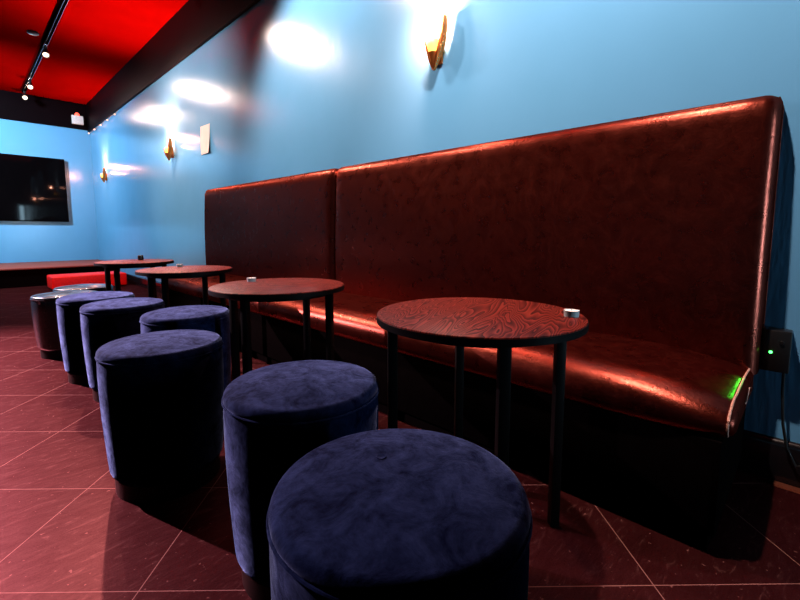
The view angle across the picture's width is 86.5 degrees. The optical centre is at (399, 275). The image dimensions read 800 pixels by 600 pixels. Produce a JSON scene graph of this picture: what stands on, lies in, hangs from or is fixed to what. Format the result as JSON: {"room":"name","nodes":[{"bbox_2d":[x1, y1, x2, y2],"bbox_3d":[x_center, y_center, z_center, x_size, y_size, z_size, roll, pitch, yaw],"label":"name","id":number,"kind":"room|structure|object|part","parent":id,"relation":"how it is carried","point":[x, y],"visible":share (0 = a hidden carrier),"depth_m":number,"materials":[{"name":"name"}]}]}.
{"room":"bar","nodes":[
{"label":"bar","id":0,"kind":"room"},
{"bbox_2d":[0,119,98,262],"bbox_3d":[-7.603,-1.411,6.226,0.120,3.130,5.128,6,8,44],"label":"wall","id":1,"kind":"structure","parent":0,"point":[75,239],"depth_m":7.63,"materials":[{"name":"blue paint"}]},
{"bbox_2d":[0,153,68,221],"bbox_3d":[-6.722,-1.466,6.987,0.079,1.108,1.968,6,8,44],"label":"television","id":2,"kind":"object","parent":1,"relation":"attached to","point":[32,188],"visible":1,"depth_m":7.33,"materials":[{"name":"black paint"}]},
{"bbox_2d":[0,90,87,129],"bbox_3d":[-7.518,-2.737,6.067,0.030,0.460,4.978,6,8,44],"label":"trim","id":3,"kind":"structure","parent":1,"relation":"attached to","point":[36,109],"depth_m":7.36,"materials":[{"name":"black paint"}]},
{"bbox_2d":[71,113,83,124],"bbox_3d":[-5.861,-2.857,7.717,0.100,0.205,0.170,6,8,44],"label":"emergency light","id":4,"kind":"object","parent":1,"relation":"attached to","point":[76,119],"visible":1,"depth_m":7.69,"materials":[{"name":"white plastic"}]},
{"bbox_2d":[0,0,188,104],"bbox_3d":[-3.070,-2.567,1.757,12.650,0.100,5.248,6,8,44],"label":"ceiling","id":5,"kind":"structure","parent":0,"point":[91,42],"depth_m":5.19,"materials":[{"name":"red paint"}]},
{"bbox_2d":[27,30,38,35],"bbox_3d":[-4.292,-2.841,4.971,0.110,0.025,0.110,6,8,44],"label":"junction box","id":6,"kind":"object","parent":5,"relation":"attached to","point":[31,32],"visible":1,"depth_m":4.95,"materials":[{"name":"black plastic"}]},
{"bbox_2d":[21,0,68,92],"bbox_3d":[-2.448,-2.664,3.377,10.580,0.044,0.048,6,8,44],"label":"track rail","id":7,"kind":"object","parent":5,"relation":"attached to","point":[62,5],"visible":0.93,"depth_m":5.03,"materials":[{"name":"black metal"}]},
{"bbox_2d":[22,91,27,99],"bbox_3d":[-6.184,-2.964,7.005,0.072,0.135,0.126,-5,8,-40],"label":"track spotlight","id":8,"kind":"object","parent":7,"relation":"attached to","point":[24,96],"visible":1,"depth_m":6.99,"materials":[{"name":"black plastic"}]},
{"bbox_3d":[-5.911,-3.020,6.726,0.920,0.034,0.048,6,8,44],"label":"rail","id":9,"kind":"part","parent":7,"relation":"part of","materials":[{"name":"black metal"}]},
{"bbox_2d":[27,80,32,89],"bbox_3d":[-5.645,-2.909,6.486,0.072,0.136,0.126,-5,8,-38],"label":"track spotlight","id":10,"kind":"object","parent":7,"relation":"attached to","point":[29,84],"visible":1,"depth_m":6.47,"materials":[{"name":"black plastic"}]},
{"bbox_3d":[-4.965,-2.924,5.810,1.560,0.034,0.048,6,8,44],"label":"rail","id":11,"kind":"part","parent":7,"relation":"part of","materials":[{"name":"black metal"}]},
{"bbox_2d":[42,46,49,57],"bbox_3d":[-4.420,-2.784,5.298,0.124,0.138,0.077,6,8,44],"label":"track spotlight","id":12,"kind":"object","parent":7,"relation":"attached to","point":[45,53],"visible":1,"depth_m":5.28,"materials":[{"name":"black plastic"}]},
{"bbox_3d":[-1.502,-2.573,2.461,7.940,0.034,0.048,6,8,44],"label":"rail","id":13,"kind":"part","parent":7,"relation":"part of","materials":[{"name":"black metal"}]},
{"bbox_2d":[0,283,799,599],"bbox_3d":[-3.070,0.646,2.093,12.650,0.100,5.248,6,8,44],"label":"floor","id":14,"kind":"structure","parent":0,"point":[66,533],"depth_m":1.15,"materials":[{"name":"tile"}]},
{"bbox_2d":[0,259,113,288],"bbox_3d":[-6.958,0.064,5.821,1.560,0.280,4.990,6,8,44],"label":"stage platform","id":15,"kind":"object","parent":14,"relation":"on","point":[20,274],"visible":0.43,"depth_m":6.41,"materials":[{"name":"black paint"}]},
{"bbox_2d":[30,290,96,359],"bbox_3d":[-2.213,0.309,2.836,0.365,0.414,0.365,6,8,44],"label":"round stool","id":16,"kind":"object","parent":14,"relation":"on","point":[43,306],"visible":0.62,"depth_m":2.67,"materials":[{"name":"black leather"}]},
{"bbox_2d":[53,283,112,291],"bbox_3d":[-2.373,0.270,3.211,0.365,0.414,0.365,0,6,-2],"label":"round stool","id":17,"kind":"object","parent":14,"relation":"on","point":[92,286],"visible":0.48,"depth_m":3.11,"materials":[{"name":"leather"}]},
{"bbox_2d":[47,271,126,289],"bbox_3d":[-4.577,0.064,6.235,0.500,0.195,0.880,6,8,44],"label":"bench","id":18,"kind":"object","parent":14,"relation":"on","point":[54,280],"visible":0.6,"depth_m":6.02,"materials":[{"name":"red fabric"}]},
{"bbox_2d":[55,291,134,384],"bbox_3d":[-1.683,0.328,2.381,0.361,0.472,0.361,3,7,28],"label":"round stool","id":19,"kind":"object","parent":14,"relation":"on","point":[68,306],"visible":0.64,"depth_m":2.22,"materials":[{"name":"blue fabric"}]},
{"bbox_2d":[79,297,165,402],"bbox_3d":[-1.376,0.353,2.141,0.361,0.472,0.361,-1,6,-11],"label":"round stool","id":20,"kind":"object","parent":14,"relation":"on","point":[103,322],"visible":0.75,"depth_m":1.98,"materials":[{"name":"blue fabric"}]},
{"bbox_2d":[93,259,173,297],"bbox_3d":[-1.887,0.192,3.062,0.486,0.600,0.486,4,7,33],"label":"cocktail table","id":21,"kind":"object","parent":14,"relation":"on","point":[130,263],"visible":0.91,"depth_m":2.90,"materials":[{"name":"brown wood"}]},
{"bbox_3d":[-2.092,0.200,3.063,0.025,0.584,0.025,0,6,0],"label":"leg","id":22,"kind":"part","parent":21,"relation":"part of","materials":[{"name":"black paint"}]},
{"bbox_3d":[-1.888,0.222,2.858,0.025,0.584,0.025,0,6,0],"label":"leg","id":23,"kind":"part","parent":21,"relation":"part of","materials":[{"name":"black paint"}]},
{"bbox_3d":[-1.887,0.179,3.267,0.025,0.584,0.025,0,6,0],"label":"leg","id":24,"kind":"part","parent":21,"relation":"part of","materials":[{"name":"black paint"}]},
{"bbox_2d":[95,329,223,503],"bbox_3d":[-0.768,0.431,1.397,0.361,0.472,0.361,0,6,-3],"label":"round stool","id":25,"kind":"object","parent":14,"relation":"on","point":[160,392],"visible":1,"depth_m":1.26,"materials":[{"name":"blue fabric"}]},
{"bbox_2d":[135,265,232,307],"bbox_3d":[-1.215,0.257,2.444,0.493,0.600,0.493,-1,6,-7],"label":"cocktail table","id":26,"kind":"object","parent":14,"relation":"on","point":[193,271],"visible":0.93,"depth_m":2.31,"materials":[{"name":"brown wood"}]},
{"bbox_3d":[-1.423,0.264,2.453,0.025,0.584,0.025,0,6,2],"label":"leg","id":27,"kind":"part","parent":26,"relation":"part of","materials":[{"name":"black paint"}]},
{"bbox_3d":[-1.223,0.287,2.238,0.025,0.584,0.025,0,6,2],"label":"leg","id":28,"kind":"part","parent":26,"relation":"part of","materials":[{"name":"black paint"}]},
{"bbox_3d":[-1.207,0.243,2.651,0.025,0.584,0.025,0,6,2],"label":"leg","id":29,"kind":"part","parent":26,"relation":"part of","materials":[{"name":"black paint"}]},
{"bbox_3d":[-1.007,0.266,2.437,0.025,0.584,0.025,0,6,2],"label":"leg","id":30,"kind":"part","parent":26,"relation":"part of","materials":[{"name":"black paint"}]},
{"bbox_2d":[139,305,230,389],"bbox_3d":[-0.945,0.378,1.906,0.361,0.472,0.361,4,7,35],"label":"round stool","id":31,"kind":"object","parent":14,"relation":"on","point":[212,318],"visible":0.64,"depth_m":1.80,"materials":[{"name":"blue fabric"}]},
{"bbox_2d":[208,278,343,380],"bbox_3d":[-0.480,0.333,1.718,0.514,0.600,0.514,-2,6,-17],"label":"cocktail table","id":32,"kind":"object","parent":14,"relation":"on","point":[269,289],"visible":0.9,"depth_m":1.63,"materials":[{"name":"brown wood"}]},
{"bbox_3d":[-0.689,0.335,1.779,0.025,0.584,0.025,2,6,16],"label":"leg","id":33,"kind":"part","parent":32,"relation":"part of","materials":[{"name":"black paint"}]},
{"bbox_3d":[-0.541,0.363,1.511,0.025,0.584,0.025,2,6,16],"label":"leg","id":34,"kind":"part","parent":32,"relation":"part of","materials":[{"name":"black paint"}]},
{"bbox_2d":[247,277,255,281],"bbox_3d":[-0.627,0.013,1.794,0.037,0.020,0.037,6,8,44],"label":"tealight candle","id":35,"kind":"object","parent":32,"relation":"on","point":[249,279],"visible":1,"depth_m":1.78,"materials":[{"name":"white wax"}]},
{"bbox_3d":[-0.420,0.319,1.926,0.025,0.584,0.025,2,6,16],"label":"leg","id":36,"kind":"part","parent":32,"relation":"part of","materials":[{"name":"black paint"}]},
{"bbox_3d":[-0.272,0.347,1.658,0.025,0.584,0.025,2,6,16],"label":"leg","id":37,"kind":"part","parent":32,"relation":"part of","materials":[{"name":"black paint"}]},
{"bbox_2d":[221,360,378,599],"bbox_3d":[-0.230,0.469,1.033,0.361,0.472,0.361,-3,7,-30],"label":"round stool","id":38,"kind":"object","parent":14,"relation":"on","point":[274,415],"visible":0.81,"depth_m":0.89,"materials":[{"name":"blue fabric"}]},
{"bbox_2d":[266,428,532,599],"bbox_3d":[-0.001,0.512,0.624,0.361,0.472,0.361,6,8,44],"label":"round stool","id":39,"kind":"object","parent":14,"relation":"on","point":[397,513],"visible":1,"depth_m":0.51,"materials":[{"name":"blue fabric"}]},
{"bbox_2d":[168,95,783,550],"bbox_3d":[-0.549,-0.080,2.660,4.293,1.225,0.564,6,8,44],"label":"banquette","id":40,"kind":"object","parent":14,"relation":"on","point":[656,228],"visible":0.78,"depth_m":1.55,"materials":[{"name":"leather"}]},
{"bbox_3d":[-1.169,-0.354,3.554,2.124,0.865,0.113,6,8,44],"label":"panel","id":41,"kind":"part","parent":40,"relation":"part of","materials":[{"name":"leather"}]},
{"bbox_2d":[168,274,753,436],"bbox_3d":[-0.536,0.180,2.612,4.155,0.138,0.475,6,8,44],"label":"seat cushion","id":42,"kind":"object","parent":40,"relation":"on","point":[661,385],"depth_m":1.34,"materials":[{"name":"leather"}]},
{"bbox_3d":[0.372,-0.199,2.064,2.158,0.865,0.113,6,8,44],"label":"panel","id":43,"kind":"part","parent":40,"relation":"part of","materials":[{"name":"leather"}]},
{"bbox_2d":[377,297,588,526],"bbox_3d":[0.203,0.394,1.137,0.528,0.600,0.528,3,7,24],"label":"cocktail table","id":44,"kind":"object","parent":14,"relation":"on","point":[504,325],"visible":0.9,"depth_m":1.04,"materials":[{"name":"brown wood"}]},
{"bbox_3d":[-0.019,0.403,1.123,0.025,0.584,0.025,0,6,-4],"label":"leg","id":45,"kind":"part","parent":44,"relation":"part of","materials":[{"name":"black paint"}]},
{"bbox_3d":[0.189,0.379,1.359,0.025,0.584,0.025,0,6,-4],"label":"leg","id":46,"kind":"part","parent":44,"relation":"part of","materials":[{"name":"black paint"}]},
{"bbox_3d":[0.218,0.425,0.916,0.025,0.584,0.025,0,6,-4],"label":"leg","id":47,"kind":"part","parent":44,"relation":"part of","materials":[{"name":"black paint"}]},
{"bbox_3d":[0.426,0.400,1.153,0.025,0.584,0.025,0,6,-4],"label":"leg","id":48,"kind":"part","parent":44,"relation":"part of","materials":[{"name":"black paint"}]},
{"bbox_2d":[564,308,579,317],"bbox_3d":[0.426,0.090,1.056,0.037,0.020,0.037,6,8,44],"label":"tealight candle","id":49,"kind":"object","parent":44,"relation":"on","point":[571,313],"visible":1,"depth_m":1.04,"materials":[{"name":"white metal"}]},
{"bbox_2d":[773,480,799,493],"bbox_3d":[1.521,0.699,1.069,0.880,0.006,0.036,6,8,44],"label":"threshold strip","id":50,"kind":"object","parent":14,"relation":"on","point":[775,483],"visible":1,"depth_m":1.35,"materials":[{"name":"brown wood"}]},
{"bbox_2d":[90,0,799,443],"bbox_3d":[-1.282,-1.152,3.753,12.650,3.130,0.120,6,8,44],"label":"wall","id":51,"kind":"structure","parent":0,"point":[285,88],"depth_m":2.29,"materials":[{"name":"blue paint"}]},
{"bbox_2d":[88,110,117,133],"bbox_3d":[-4.999,-2.546,7.112,2.101,0.050,0.025,6,8,44],"label":"string light","id":52,"kind":"object","parent":51,"relation":"attached to","point":[117,110],"visible":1,"depth_m":7.00,"materials":[{"name":"white metal"}]},
{"bbox_2d":[100,167,106,182],"bbox_3d":[-5.023,-1.710,7.203,0.114,0.243,0.092,6,8,44],"label":"wall sconce","id":53,"kind":"object","parent":51,"relation":"attached to","point":[103,175],"visible":1,"depth_m":7.19,"materials":[{"name":"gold metal"}]},
{"bbox_2d":[163,138,173,159],"bbox_3d":[-2.693,-1.474,4.949,0.114,0.243,0.092,6,8,44],"label":"wall sconce","id":54,"kind":"object","parent":51,"relation":"attached to","point":[168,151],"visible":1,"depth_m":4.93,"materials":[{"name":"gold metal"}]},
{"bbox_2d":[86,0,259,131],"bbox_3d":[-1.334,-2.462,3.562,12.410,0.485,0.030,6,8,44],"label":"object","id":55,"kind":"structure","parent":51,"relation":"attached to","point":[196,22],"depth_m":4.81,"materials":[{"name":"black paint"}]},
{"bbox_2d":[200,123,209,154],"bbox_3d":[-1.990,-1.387,4.320,0.248,0.290,0.023,6,8,44],"label":"paper notice","id":56,"kind":"object","parent":51,"relation":"attached to","point":[204,130],"visible":1,"depth_m":4.32,"materials":[{"name":"white paper"}]},
{"bbox_2d":[425,14,447,70],"bbox_3d":[0.185,-1.182,2.165,0.114,0.243,0.092,6,8,44],"label":"wall sconce","id":57,"kind":"object","parent":51,"relation":"attached to","point":[434,46],"visible":1,"depth_m":2.15,"materials":[{"name":"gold metal"}]},
{"bbox_3d":[0.170,-1.165,2.181,0.072,0.106,0.072,6,8,44],"label":"lamp shade","id":58,"kind":"part","parent":57,"relation":"part of","materials":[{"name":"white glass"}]},
{"bbox_2d":[126,273,799,487],"bbox_3d":[-0.752,0.398,3.302,10.800,0.140,0.016,6,8,44],"label":"baseboard","id":59,"kind":"structure","parent":51,"relation":"attached to","point":[765,456],"depth_m":1.40,"materials":[{"name":"black paint"}]},
{"bbox_2d":[759,327,792,373],"bbox_3d":[1.195,0.235,1.351,0.070,0.132,0.059,6,8,44],"label":"control box","id":60,"kind":"object","parent":51,"relation":"attached to","point":[776,344],"visible":1,"depth_m":1.33,"materials":[{"name":"black plastic"}]},
{"bbox_2d":[781,373,799,466],"bbox_3d":[1.333,0.498,1.246,0.344,0.369,0.014,6,8,44],"label":"power cable","id":61,"kind":"object","parent":60,"relation":"hanging from","point":[783,374],"visible":0.88,"depth_m":1.35,"materials":[{"name":"black plastic"}]}
]}

